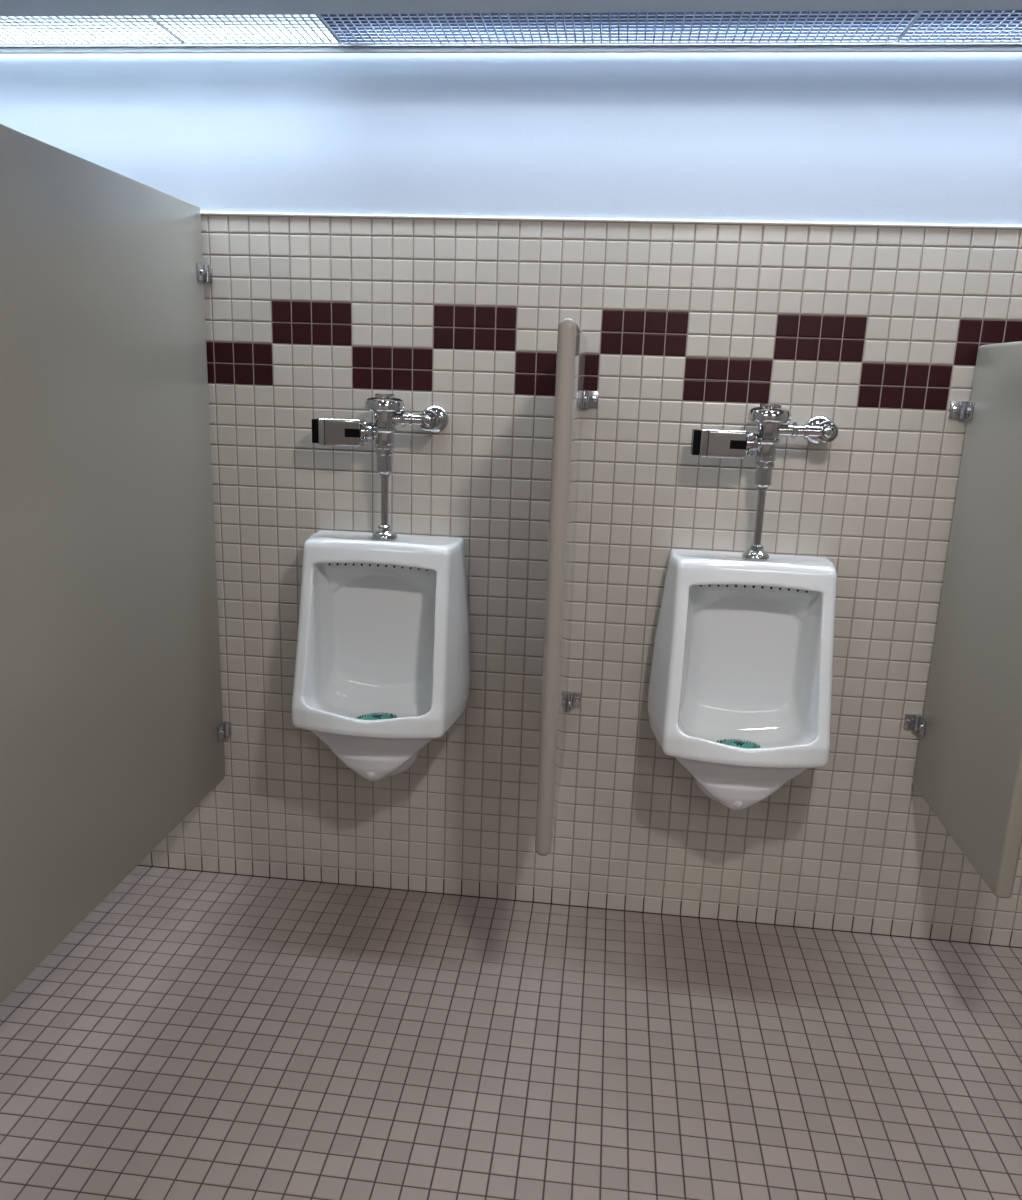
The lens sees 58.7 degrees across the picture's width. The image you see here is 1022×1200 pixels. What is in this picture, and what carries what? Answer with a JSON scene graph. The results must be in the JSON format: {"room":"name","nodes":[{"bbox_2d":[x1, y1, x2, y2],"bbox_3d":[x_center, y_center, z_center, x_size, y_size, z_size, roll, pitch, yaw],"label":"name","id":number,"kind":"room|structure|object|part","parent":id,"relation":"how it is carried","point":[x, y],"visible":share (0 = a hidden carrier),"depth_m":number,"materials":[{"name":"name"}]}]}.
{"room":"public restroom","nodes":[
{"label":"public restroom","id":0,"kind":"room"},
{"bbox_2d":[0,52,1021,947],"bbox_3d":[-0.002,-0.316,2.329,5.400,2.450,0.120,3,14,6],"label":"wall","id":1,"kind":"structure","parent":0,"point":[875,332],"depth_m":2.20,"materials":[{"name":"beige tile"}]},
{"bbox_2d":[0,124,231,1003],"bbox_3d":[-0.877,-0.026,1.532,0.050,1.487,1.750,3,14,6],"label":"partition","id":2,"kind":"object","parent":1,"relation":"attached to","point":[113,731],"depth_m":1.82,"materials":[{"name":"grey metal"}]},
{"bbox_2d":[291,530,469,780],"bbox_3d":[-0.336,0.171,2.277,0.445,0.649,0.280,3,14,6],"label":"urinal","id":3,"kind":"object","parent":1,"relation":"attached to","point":[383,626],"visible":1,"depth_m":2.27,"materials":[{"name":"white ceramic"}]},
{"bbox_2d":[357,712,396,719],"bbox_3d":[-0.338,0.295,2.278,0.105,0.020,0.080,-8,17,-34],"label":"urinal deodorizer","id":4,"kind":"object","parent":3,"relation":"in","point":[372,716],"visible":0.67,"depth_m":2.27,"materials":[{"name":"teal plastic"}]},
{"bbox_2d":[312,394,448,540],"bbox_3d":[-0.318,-0.325,2.220,0.330,0.350,0.114,0,14,-7],"label":"valve","id":5,"kind":"object","parent":1,"relation":"attached to","point":[385,408],"visible":1,"depth_m":2.17,"materials":[{"name":"silver metal"}]},
{"bbox_3d":[-0.403,-0.400,2.168,0.082,0.051,0.004,3,14,6],"label":"plate","id":6,"kind":"part","parent":5,"relation":"part of","materials":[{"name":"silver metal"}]},
{"bbox_2d":[535,318,598,855],"bbox_3d":[0.132,-0.049,2.025,0.070,1.075,0.560,3,14,6],"label":"screen","id":7,"kind":"object","parent":1,"relation":"attached to","point":[570,397],"visible":1,"depth_m":1.80,"materials":[{"name":"grey metal"}]},
{"bbox_2d":[200,212,1021,228],"bbox_3d":[0.012,-0.893,2.127,5.200,0.008,0.012,3,14,6],"label":"trim","id":8,"kind":"structure","parent":1,"relation":"attached to","point":[201,213],"depth_m":2.10,"materials":[{"name":"white"}]},
{"bbox_2d":[647,549,836,810],"bbox_3d":[0.560,0.225,2.186,0.445,0.649,0.280,3,14,6],"label":"urinal","id":9,"kind":"object","parent":1,"relation":"attached to","point":[744,649],"visible":1,"depth_m":2.18,"materials":[{"name":"white ceramic"}]},
{"bbox_2d":[716,739,759,747],"bbox_3d":[0.548,0.348,2.187,0.106,0.020,0.078,2,14,0],"label":"urinal deodorizer","id":10,"kind":"object","parent":9,"relation":"in","point":[737,743],"visible":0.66,"depth_m":2.18,"materials":[{"name":"teal plastic"}]},
{"bbox_2d":[690,403,837,560],"bbox_3d":[0.589,-0.276,2.129,0.352,0.360,0.114,1,14,-4],"label":"valve","id":11,"kind":"object","parent":1,"relation":"attached to","point":[769,418],"visible":1,"depth_m":2.08,"materials":[{"name":"silver metal"}]},
{"bbox_3d":[0.493,-0.356,2.074,0.082,0.051,0.004,3,14,6],"label":"plate","id":12,"kind":"part","parent":11,"relation":"part of","materials":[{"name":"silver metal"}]},
{"bbox_2d":[903,341,1021,898],"bbox_3d":[1.013,0.007,1.944,0.070,1.085,0.544,3,14,6],"label":"screen","id":13,"kind":"object","parent":1,"relation":"attached to","point":[968,767],"visible":1,"depth_m":1.95,"materials":[{"name":"grey metal"}]},
{"bbox_2d":[0,865,1021,1199],"bbox_3d":[-0.273,1.330,0.634,5.200,0.060,4.020,3,14,6],"label":"floor","id":14,"kind":"structure","parent":0,"point":[197,1035],"depth_m":1.96,"materials":[{"name":"tile"}]},
{"bbox_3d":[-0.234,-0.895,-0.288,5.400,0.100,3.480,3,14,6],"label":"ceiling","id":15,"kind":"structure","parent":0,"visible":0},
{"bbox_2d":[0,0,1021,15],"bbox_3d":[-0.022,-1.223,1.604,5.200,0.186,0.416,3,14,6],"label":"trim","id":16,"kind":"structure","parent":15,"relation":"attached to","point":[7,7],"depth_m":1.80,"materials":[{"name":"grey paint"}]},
{"bbox_2d":[0,10,1021,53],"bbox_3d":[0.012,-1.268,1.912,5.180,0.164,0.240,3,14,6],"label":"light fixture","id":17,"kind":"object","parent":16,"relation":"attached to","point":[886,30],"visible":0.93,"depth_m":1.93,"materials":[{"name":"white plastic"}]},
{"bbox_3d":[0.018,-1.229,1.991,5.180,0.052,0.007,3,14,6],"label":"rail","id":18,"kind":"part","parent":17,"relation":"part of","materials":[{"name":"silver metal"}]}
]}

